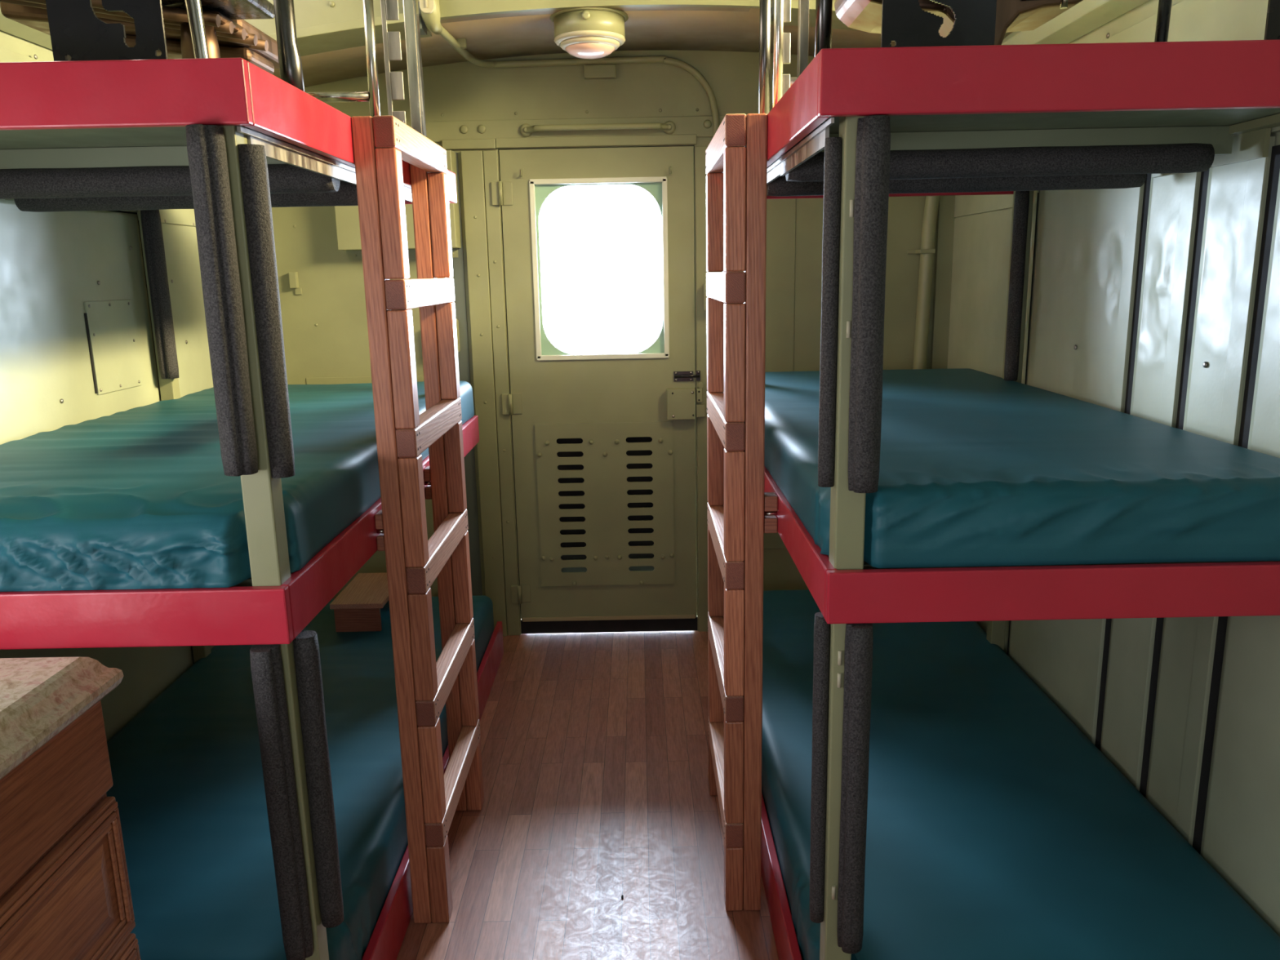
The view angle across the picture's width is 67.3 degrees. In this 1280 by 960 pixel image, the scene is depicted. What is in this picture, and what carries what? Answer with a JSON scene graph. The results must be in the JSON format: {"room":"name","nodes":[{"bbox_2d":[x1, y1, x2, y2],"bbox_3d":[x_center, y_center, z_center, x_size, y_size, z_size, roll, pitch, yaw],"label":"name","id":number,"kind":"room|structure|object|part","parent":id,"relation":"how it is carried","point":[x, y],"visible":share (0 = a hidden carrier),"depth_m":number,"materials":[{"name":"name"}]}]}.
{"room":"dormitory","nodes":[
{"label":"dormitory","id":0,"kind":"room"},
{"bbox_2d":[0,30,214,741],"bbox_3d":[-1.544,-0.270,1.150,0.079,3.100,5.370,-1,12,0],"label":"wall","id":1,"kind":"structure","parent":0,"point":[77,343],"depth_m":2.65,"materials":[{"name":"beige metal"}]},
{"bbox_2d":[0,8,52,49],"bbox_3d":[-1.493,-0.940,1.348,0.080,0.132,3.440,-1,12,0],"label":"trim","id":2,"kind":"structure","parent":1,"relation":"attached to","point":[10,26],"depth_m":2.36,"materials":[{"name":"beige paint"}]},
{"bbox_3d":[-1.509,0.156,2.136,0.012,1.550,1.918,-1,12,0],"label":"wall panel","id":3,"kind":"part","parent":1,"relation":"part of","materials":[{"name":"green paint"}]},
{"bbox_3d":[-1.511,-0.386,2.763,0.006,0.255,0.237,-1,12,0],"label":"access plate","id":4,"kind":"part","parent":1,"relation":"part of","materials":[{"name":"green paint"}]},
{"bbox_3d":[-1.536,-1.060,3.294,0.012,0.371,0.836,-1,12,0],"label":"panel","id":5,"kind":"part","parent":1,"relation":"part of","materials":[{"name":"green paint"}]},
{"bbox_3d":[-1.519,-0.131,3.513,0.010,1.530,0.801,-1,12,0],"label":"panel","id":6,"kind":"part","parent":1,"relation":"part of","materials":[{"name":"green paint"}]},
{"bbox_2d":[266,13,431,56],"bbox_3d":[-1.103,-1.379,3.070,0.840,0.152,0.210,-1,12,0],"label":"trim","id":7,"kind":"structure","parent":1,"relation":"attached to","point":[349,33],"depth_m":3.01,"materials":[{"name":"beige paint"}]},
{"bbox_2d":[361,630,803,959],"bbox_3d":[-0.124,1.240,1.470,3.100,0.040,5.550,-1,12,0],"label":"floor","id":8,"kind":"structure","parent":0,"point":[594,746],"depth_m":2.69,"materials":[{"name":"laminate"}]},
{"bbox_2d":[0,700,140,959],"bbox_3d":[-1.153,0.957,0.721,0.656,0.868,1.812,-1,12,0],"label":"base cabinet","id":9,"kind":"object","parent":8,"relation":"on","point":[65,894],"visible":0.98,"depth_m":1.40,"materials":[{"name":"brown wood"}]},
{"bbox_3d":[-0.837,0.585,1.344,0.005,0.010,0.364,-1,12,0],"label":"moulding","id":10,"kind":"part","parent":9,"relation":"part of","materials":[{"name":"brown wood"}]},
{"bbox_3d":[-0.852,0.462,1.317,0.018,0.150,0.424,-1,12,0],"label":"drawer","id":11,"kind":"part","parent":9,"relation":"part of","materials":[{"name":"brown wood"}]},
{"bbox_3d":[-0.834,0.668,1.362,0.008,0.134,0.318,-1,12,0],"label":"raised panel","id":12,"kind":"part","parent":9,"relation":"part of","materials":[{"name":"brown wood"}]},
{"bbox_3d":[-0.836,0.574,1.341,0.008,0.010,0.388,-1,12,0],"label":"moulding","id":13,"kind":"part","parent":9,"relation":"part of","materials":[{"name":"brown wood"}]},
{"bbox_3d":[-0.838,0.562,1.339,0.005,0.010,0.412,-1,12,0],"label":"moulding","id":14,"kind":"part","parent":9,"relation":"part of","materials":[{"name":"brown wood"}]},
{"bbox_2d":[0,657,123,779],"bbox_3d":[-1.158,0.497,0.634,0.673,0.067,1.836,-1,12,0],"label":"countertop","id":15,"kind":"structure","parent":9,"relation":"on","point":[40,697],"depth_m":1.39,"materials":[{"name":"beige stone"}]},
{"bbox_3d":[-0.848,0.669,1.362,0.018,0.240,0.424,-1,12,0],"label":"drawer","id":16,"kind":"part","parent":9,"relation":"part of","materials":[{"name":"brown wood"}]},
{"bbox_3d":[-0.834,0.752,1.380,0.005,0.010,0.364,-1,12,0],"label":"moulding","id":17,"kind":"part","parent":9,"relation":"part of","materials":[{"name":"brown wood"}]},
{"bbox_3d":[-0.832,0.763,1.382,0.008,0.010,0.388,-1,12,0],"label":"moulding","id":18,"kind":"part","parent":9,"relation":"part of","materials":[{"name":"brown wood"}]},
{"bbox_3d":[-0.836,0.631,1.535,0.005,0.160,0.010,-1,12,0],"label":"moulding","id":19,"kind":"part","parent":9,"relation":"part of","materials":[{"name":"brown wood"}]},
{"bbox_3d":[-0.834,0.775,1.385,0.005,0.010,0.412,-1,12,0],"label":"moulding","id":20,"kind":"part","parent":9,"relation":"part of","materials":[{"name":"brown wood"}]},
{"bbox_3d":[-0.835,0.628,1.546,0.008,0.184,0.010,-1,12,0],"label":"moulding","id":21,"kind":"part","parent":9,"relation":"part of","materials":[{"name":"brown wood"}]},
{"bbox_3d":[-0.842,0.984,1.430,0.018,0.385,0.424,-1,12,0],"label":"drawer","id":22,"kind":"part","parent":9,"relation":"part of","materials":[{"name":"brown wood"}]},
{"bbox_3d":[-0.836,0.626,1.558,0.005,0.208,0.010,-1,12,0],"label":"moulding","id":23,"kind":"part","parent":9,"relation":"part of","materials":[{"name":"brown wood"}]},
{"bbox_3d":[-0.833,0.806,1.391,0.005,0.010,0.412,-1,12,0],"label":"moulding","id":24,"kind":"part","parent":9,"relation":"part of","materials":[{"name":"brown wood"}]},
{"bbox_3d":[-0.831,0.818,1.394,0.008,0.010,0.388,-1,12,0],"label":"moulding","id":25,"kind":"part","parent":9,"relation":"part of","materials":[{"name":"brown wood"}]},
{"bbox_3d":[-0.830,0.941,1.626,0.005,0.353,0.010,-1,12,0],"label":"moulding","id":26,"kind":"part","parent":9,"relation":"part of","materials":[{"name":"brown wood"}]},
{"bbox_2d":[0,57,503,959],"bbox_3d":[-1.024,0.062,2.619,0.954,1.812,2.300,-1,12,0],"label":"bunk bed","id":27,"kind":"object","parent":8,"relation":"on","point":[230,141],"visible":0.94,"depth_m":1.56,"materials":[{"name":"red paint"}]},
{"bbox_3d":[-1.042,-0.555,1.396,0.945,0.090,0.020,-1,12,0],"label":"rail","id":28,"kind":"part","parent":27,"relation":"part of","materials":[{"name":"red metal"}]},
{"bbox_3d":[-1.035,0.229,1.566,0.928,0.095,0.020,-1,12,0],"label":"rail","id":29,"kind":"part","parent":27,"relation":"part of","materials":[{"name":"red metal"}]},
{"bbox_3d":[-1.480,0.003,3.099,0.043,1.742,0.045,-1,12,0],"label":"post","id":30,"kind":"part","parent":27,"relation":"part of","materials":[{"name":"metal"}]},
{"bbox_2d":[0,0,368,102],"bbox_3d":[-0.943,-0.881,1.828,0.704,0.415,0.850,-1,12,0],"label":"seat","id":31,"kind":"object","parent":27,"relation":"on","point":[77,29],"visible":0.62,"depth_m":1.66,"materials":[{"name":"black metal"}]},
{"bbox_3d":[-0.799,-0.721,1.430,0.170,0.264,0.005,-1,12,0],"label":"slotted plate","id":32,"kind":"part","parent":31,"relation":"part of","materials":[{"name":"black metal"}]},
{"bbox_3d":[-0.693,-0.786,1.486,0.030,0.365,0.023,-1,12,0],"label":"seat leg","id":33,"kind":"part","parent":31,"relation":"part of","materials":[{"name":"silver metal"}]},
{"bbox_2d":[161,0,275,19],"bbox_3d":[-0.815,-0.901,1.803,0.200,0.030,0.190,-1,12,0],"label":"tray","id":34,"kind":"object","parent":31,"relation":"on","point":[226,9],"depth_m":1.81,"materials":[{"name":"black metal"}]},
{"bbox_3d":[-0.611,-0.848,1.646,0.040,0.414,0.037,-1,12,0],"label":"seat leg","id":35,"kind":"part","parent":31,"relation":"part of","materials":[{"name":"silver metal"}]},
{"bbox_2d":[0,381,474,591],"bbox_3d":[-1.040,-0.084,2.470,0.917,0.134,1.931,-1,12,0],"label":"mattress","id":36,"kind":"object","parent":27,"relation":"on","point":[140,497],"visible":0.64,"depth_m":1.73,"materials":[{"name":"teal leather"}]},
{"bbox_3d":[-0.606,0.305,1.619,0.048,1.742,0.048,-1,12,0],"label":"post","id":37,"kind":"part","parent":27,"relation":"part of","materials":[{"name":"metal"}]},
{"bbox_2d":[106,595,493,959],"bbox_3d":[-1.026,0.755,2.749,0.913,0.150,2.180,-1,12,0],"label":"mattress","id":38,"kind":"object","parent":27,"relation":"on","point":[188,788],"visible":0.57,"depth_m":2.33,"materials":[{"name":"teal fabric"}]},
{"bbox_2d":[329,573,388,631],"bbox_3d":[-0.994,0.448,3.552,0.185,0.107,0.360,-1,12,0],"label":"wooden box","id":39,"kind":"object","parent":38,"relation":"on","point":[357,608],"visible":0.81,"depth_m":3.40,"materials":[{"name":"brown wood"}]},
{"bbox_3d":[-0.581,-0.739,2.205,0.020,0.090,1.634,-1,12,0],"label":"rail","id":40,"kind":"part","parent":27,"relation":"part of","materials":[{"name":"red metal"}]},
{"bbox_3d":[-0.584,0.017,2.506,0.020,0.095,1.904,-1,12,0],"label":"rail","id":41,"kind":"part","parent":27,"relation":"part of","materials":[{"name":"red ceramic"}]},
{"bbox_2d":[362,0,426,137],"bbox_3d":[-0.602,-1.047,2.363,0.054,0.500,0.448,-1,12,0],"label":"post","id":42,"kind":"object","parent":27,"relation":"on","point":[389,8],"visible":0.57,"depth_m":2.33,"materials":[{"name":"silver metal"}]},
{"bbox_2d":[351,115,484,923],"bbox_3d":[-0.521,0.110,2.350,0.104,1.812,0.540,-1,12,0],"label":"ladder","id":43,"kind":"object","parent":27,"relation":"attached to","point":[424,685],"visible":1,"depth_m":2.19,"materials":[{"name":"brown wood"}]},
{"bbox_3d":[-1.056,-0.900,2.995,0.924,0.090,0.020,-1,12,0],"label":"rail","id":44,"kind":"part","parent":27,"relation":"part of","materials":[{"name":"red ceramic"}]},
{"bbox_3d":[-0.560,0.874,2.776,0.020,0.140,2.260,-1,12,0],"label":"rail","id":45,"kind":"part","parent":27,"relation":"part of","materials":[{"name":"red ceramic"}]},
{"bbox_2d":[739,39,1279,959],"bbox_3d":[0.736,0.035,2.598,0.929,1.806,2.340,-1,12,0],"label":"bunk bed","id":46,"kind":"object","parent":8,"relation":"on","point":[857,129],"visible":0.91,"depth_m":1.55,"materials":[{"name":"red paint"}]},
{"bbox_2d":[705,113,777,911],"bbox_3d":[0.244,0.090,2.389,0.117,1.806,0.571,-1,12,0],"label":"ladder","id":47,"kind":"object","parent":46,"relation":"attached to","point":[740,512],"visible":1,"depth_m":2.14,"materials":[{"name":"brown wood"}]},
{"bbox_3d":[0.315,0.855,2.774,0.020,0.145,2.260,-1,12,0],"label":"rail","id":48,"kind":"part","parent":46,"relation":"part of","materials":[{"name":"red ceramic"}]},
{"bbox_2d":[759,0,832,114],"bbox_3d":[0.347,-0.928,1.862,0.154,0.450,0.656,-1,12,0],"label":"post","id":49,"kind":"object","parent":46,"relation":"on","point":[782,82],"visible":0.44,"depth_m":1.97,"materials":[{"name":"silver metal"}]},
{"bbox_3d":[0.266,-0.748,2.199,0.020,0.090,1.648,-1,12,0],"label":"rail","id":50,"kind":"part","parent":46,"relation":"part of","materials":[{"name":"red metal"}]},
{"bbox_3d":[0.310,-0.013,2.502,0.020,0.087,1.904,-1,12,0],"label":"rail","id":51,"kind":"part","parent":46,"relation":"part of","materials":[{"name":"red metal"}]},
{"bbox_3d":[0.344,0.286,1.622,0.048,1.742,0.048,-1,12,0],"label":"post","id":52,"kind":"part","parent":46,"relation":"part of","materials":[{"name":"metal"}]},
{"bbox_3d":[0.728,-0.928,2.994,0.907,0.090,0.020,-1,12,0],"label":"rail","id":53,"kind":"part","parent":46,"relation":"part of","materials":[{"name":"metal"}]},
{"bbox_3d":[1.176,-0.046,3.086,0.046,1.742,0.045,-1,12,0],"label":"post","id":54,"kind":"part","parent":46,"relation":"part of","materials":[{"name":"metal"}]},
{"bbox_2d":[761,589,1279,959],"bbox_3d":[0.764,0.726,2.727,0.887,0.148,2.220,-1,12,0],"label":"mattress","id":55,"kind":"object","parent":46,"relation":"on","point":[997,829],"visible":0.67,"depth_m":2.16,"materials":[{"name":"teal fabric"}]},
{"bbox_2d":[764,368,1279,568],"bbox_3d":[0.747,-0.128,2.472,0.889,0.133,1.918,-1,12,0],"label":"mattress","id":56,"kind":"object","parent":46,"relation":"on","point":[977,468],"visible":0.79,"depth_m":1.61,"materials":[{"name":"teal plastic"}]},
{"bbox_3d":[0.722,-0.580,1.383,0.928,0.090,0.020,-1,12,0],"label":"rail","id":57,"kind":"part","parent":46,"relation":"part of","materials":[{"name":"red metal"}]},
{"bbox_3d":[0.752,0.182,1.561,0.898,0.087,0.020,-1,12,0],"label":"rail","id":58,"kind":"part","parent":46,"relation":"part of","materials":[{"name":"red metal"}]},
{"bbox_2d":[834,0,1279,47],"bbox_3d":[0.725,-0.803,1.562,0.767,0.319,0.298,-1,12,0],"label":"seat","id":59,"kind":"object","parent":46,"relation":"on","point":[905,23],"visible":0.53,"depth_m":1.45,"materials":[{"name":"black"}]},
{"bbox_3d":[0.447,-0.742,1.429,0.170,0.267,0.005,-1,12,0],"label":"slotted plate","id":60,"kind":"part","parent":59,"relation":"part of","materials":[{"name":"black metal"}]},
{"bbox_3d":[0.884,-0.818,1.616,0.029,0.319,0.020,-1,12,0],"label":"seat leg","id":61,"kind":"part","parent":59,"relation":"part of","materials":[{"name":"black metal"}]},
{"bbox_3d":[1.024,-0.754,1.428,0.168,0.268,0.005,-1,12,0],"label":"plate","id":62,"kind":"part","parent":59,"relation":"part of","materials":[{"name":"black metal"}]},
{"bbox_2d":[271,0,895,87],"bbox_3d":[-0.125,-1.510,3.313,3.000,0.283,0.685,-1,12,0],"label":"ceiling","id":63,"kind":"structure","parent":0,"point":[487,37],"depth_m":3.33,"materials":[{"name":"beige paint"}]},
{"bbox_2d":[550,7,628,59],"bbox_3d":[-0.164,-1.440,3.126,0.254,0.126,0.254,-1,12,0],"label":"ceiling light","id":64,"kind":"object","parent":63,"relation":"attached to","point":[583,33],"visible":1,"depth_m":3.04,"materials":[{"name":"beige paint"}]},
{"bbox_2d":[271,49,937,635],"bbox_3d":[-0.155,-0.527,3.874,3.100,2.400,0.103,-1,12,0],"label":"wall","id":65,"kind":"structure","parent":0,"point":[473,112],"depth_m":3.77,"materials":[{"name":"metal"}]},
{"bbox_2d":[288,271,302,294],"bbox_3d":[-1.354,-0.773,3.774,0.037,0.087,0.028,-1,12,0],"label":"switch box","id":66,"kind":"object","parent":65,"relation":"attached to","point":[293,276],"depth_m":3.76,"materials":[{"name":"green paint"}]},
{"bbox_3d":[-1.347,-0.745,3.791,0.025,0.025,0.008,-1,12,0],"label":"plate","id":67,"kind":"part","parent":66,"relation":"part of","materials":[{"name":"green paint"}]},
{"bbox_3d":[-1.034,-0.069,3.940,0.605,0.710,0.003,-1,12,0],"label":"wall plate","id":68,"kind":"part","parent":65,"relation":"part of","materials":[{"name":"paint"}]},
{"bbox_2d":[334,150,461,259],"bbox_3d":[-0.929,-1.048,3.679,0.453,0.390,0.100,-1,12,0],"label":"electrical box","id":69,"kind":"object","parent":65,"relation":"attached to","point":[347,217],"visible":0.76,"depth_m":3.65,"materials":[{"name":"green paint"}]},
{"bbox_2d":[455,318,460,352],"bbox_3d":[-0.761,-0.528,3.802,0.088,0.215,0.080,-1,12,0],"label":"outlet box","id":70,"kind":"object","parent":65,"relation":"attached to","point":[457,321],"visible":0.06,"depth_m":3.80,"materials":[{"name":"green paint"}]},
{"bbox_3d":[-0.653,-1.282,3.671,0.203,0.036,0.018,-1,12,0],"label":"header plate","id":71,"kind":"part","parent":65,"relation":"part of","materials":[{"name":"green paint"}]},
{"bbox_3d":[-0.625,-0.298,3.883,0.082,1.966,0.020,-1,12,0],"label":"door casing","id":72,"kind":"part","parent":65,"relation":"part of","materials":[{"name":"green paint"}]},
{"bbox_3d":[-0.555,-0.300,3.886,0.054,1.966,0.013,-1,12,0],"label":"door casing","id":73,"kind":"part","parent":65,"relation":"part of","materials":[{"name":"green paint"}]},
{"bbox_3d":[-0.158,-1.339,3.664,2.735,0.076,0.010,-1,12,0],"label":"header plate","id":74,"kind":"part","parent":65,"relation":"part of","materials":[{"name":"green paint"}]},
{"bbox_2d":[418,0,719,136],"bbox_3d":[-0.327,-1.446,3.477,1.185,0.510,0.518,-10,15,-35],"label":"conduit","id":75,"kind":"object","parent":65,"relation":"attached to","point":[429,9],"visible":0.95,"depth_m":3.58,"materials":[{"name":"metal"}]},
{"bbox_3d":[-0.649,-1.457,2.929,0.046,0.065,0.010,-1,12,0],"label":"plate","id":76,"kind":"part","parent":75,"relation":"part of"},
{"bbox_3d":[-0.167,-1.294,3.671,0.766,0.036,0.016,-1,12,0],"label":"header plate","id":77,"kind":"part","parent":65,"relation":"part of","materials":[{"name":"green paint"}]},
{"bbox_2d":[490,146,705,633],"bbox_3d":[-0.147,-0.311,3.890,0.817,1.965,0.084,-1,12,0],"label":"door","id":78,"kind":"structure","parent":65,"relation":"in","point":[604,445],"depth_m":3.91,"materials":[{"name":"green paint"}]},
{"bbox_2d":[534,421,674,586],"bbox_3d":[-0.140,0.105,3.973,0.559,0.688,0.009,-1,12,0],"label":"vent","id":79,"kind":"object","parent":78,"relation":"attached to","point":[604,446],"depth_m":3.97,"materials":[{"name":"metal"}]},
{"bbox_3d":[0.190,-0.416,3.854,0.101,0.011,0.012,0,12,5],"label":"bolt rod","id":80,"kind":"part","parent":78,"relation":"part of","materials":[{"name":"black metal"}]},
{"bbox_2d":[520,120,675,137],"bbox_3d":[-0.161,-1.331,3.636,0.592,0.048,0.056,-1,12,0],"label":"grab rail","id":81,"kind":"object","parent":65,"relation":"attached to","point":[668,126],"visible":1,"depth_m":3.61,"materials":[{"name":"green metal"}]},
{"bbox_2d":[583,63,616,79],"bbox_3d":[-0.150,-1.533,3.610,0.120,0.047,0.035,-1,12,0],"label":"junction box","id":82,"kind":"object","parent":65,"relation":"attached to","point":[590,71],"visible":1,"depth_m":3.59,"materials":[{"name":"green paint"}]},
{"bbox_3d":[0.272,-0.316,3.887,0.084,1.966,0.010,-1,12,0],"label":"door casing","id":83,"kind":"part","parent":65,"relation":"part of","materials":[{"name":"green paint"}]},
{"bbox_2d":[703,283,707,311],"bbox_3d":[0.286,-0.718,3.771,0.071,0.104,0.046,-1,12,0],"label":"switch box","id":84,"kind":"object","parent":65,"relation":"attached to","point":[705,296],"visible":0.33,"depth_m":3.75,"materials":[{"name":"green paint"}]},
{"bbox_3d":[0.471,-0.465,3.859,0.290,1.540,0.003,-1,12,0],"label":"wall plate","id":85,"kind":"part","parent":65,"relation":"part of","materials":[{"name":"green paint"}]},
{"bbox_2d":[906,195,939,368],"bbox_3d":[1.115,-0.440,3.829,0.116,2.200,0.075,-1,12,0],"label":"drain pipe","id":86,"kind":"object","parent":65,"relation":"attached to","point":[927,250],"visible":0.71,"depth_m":3.73,"materials":[{"name":"metal"}]},
{"bbox_2d":[930,0,1279,936],"bbox_3d":[1.228,-0.323,1.146,0.125,3.100,5.370,-1,12,0],"label":"wall","id":87,"kind":"structure","parent":0,"point":[1157,300],"depth_m":2.18,"materials":[{"name":"metal"}]},
{"bbox_2d":[244,0,835,34],"bbox_3d":[-0.164,-1.443,3.000,2.760,0.260,0.025,-1,12,0],"label":"ceiling","id":88,"kind":"structure","parent":87,"relation":"attached to","point":[308,13],"depth_m":2.98,"materials":[{"name":"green paint"}]},
{"bbox_2d":[770,0,1012,39],"bbox_3d":[0.801,-1.451,3.060,0.750,0.112,0.210,-1,12,0],"label":"trim","id":89,"kind":"structure","parent":87,"relation":"attached to","point":[837,23],"depth_m":3.04,"materials":[{"name":"green paint"}]},
{"bbox_3d":[1.199,-0.447,3.853,0.065,2.200,0.025,-1,12,0],"label":"corner post","id":90,"kind":"part","parent":87,"relation":"part of","materials":[{"name":"metal"}]},
{"bbox_3d":[1.234,-0.181,3.497,0.004,1.530,0.785,-1,12,0],"label":"panel","id":91,"kind":"part","parent":87,"relation":"part of","materials":[{"name":"green paint"}]},
{"bbox_3d":[1.215,-1.108,3.266,0.006,0.371,0.845,-1,12,0],"label":"panel","id":92,"kind":"part","parent":87,"relation":"part of","materials":[{"name":"green paint"}]},
{"bbox_2d":[1001,0,1149,44],"bbox_3d":[1.149,-0.991,1.344,0.080,0.132,3.440,-1,12,0],"label":"trim","id":93,"kind":"structure","parent":87,"relation":"attached to","point":[1086,16],"depth_m":2.51,"materials":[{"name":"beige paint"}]},
{"bbox_3d":[1.207,-0.040,2.730,0.012,1.578,0.603,-1,12,0],"label":"wall panel","id":94,"kind":"part","parent":87,"relation":"part of","materials":[{"name":"green paint"}]},
{"bbox_3d":[1.208,0.053,2.301,0.013,1.578,0.194,-1,12,0],"label":"wall panel","id":95,"kind":"part","parent":87,"relation":"part of","materials":[{"name":"green paint"}]},
{"bbox_3d":[1.209,0.102,2.075,0.011,1.578,0.190,-1,12,0],"label":"wall panel","id":96,"kind":"part","parent":87,"relation":"part of","materials":[{"name":"green paint"}]},
{"bbox_3d":[1.211,0.174,1.743,0.010,1.578,0.408,-1,12,0],"label":"wall panel","id":97,"kind":"part","parent":87,"relation":"part of","materials":[{"name":"green paint"}]}
]}

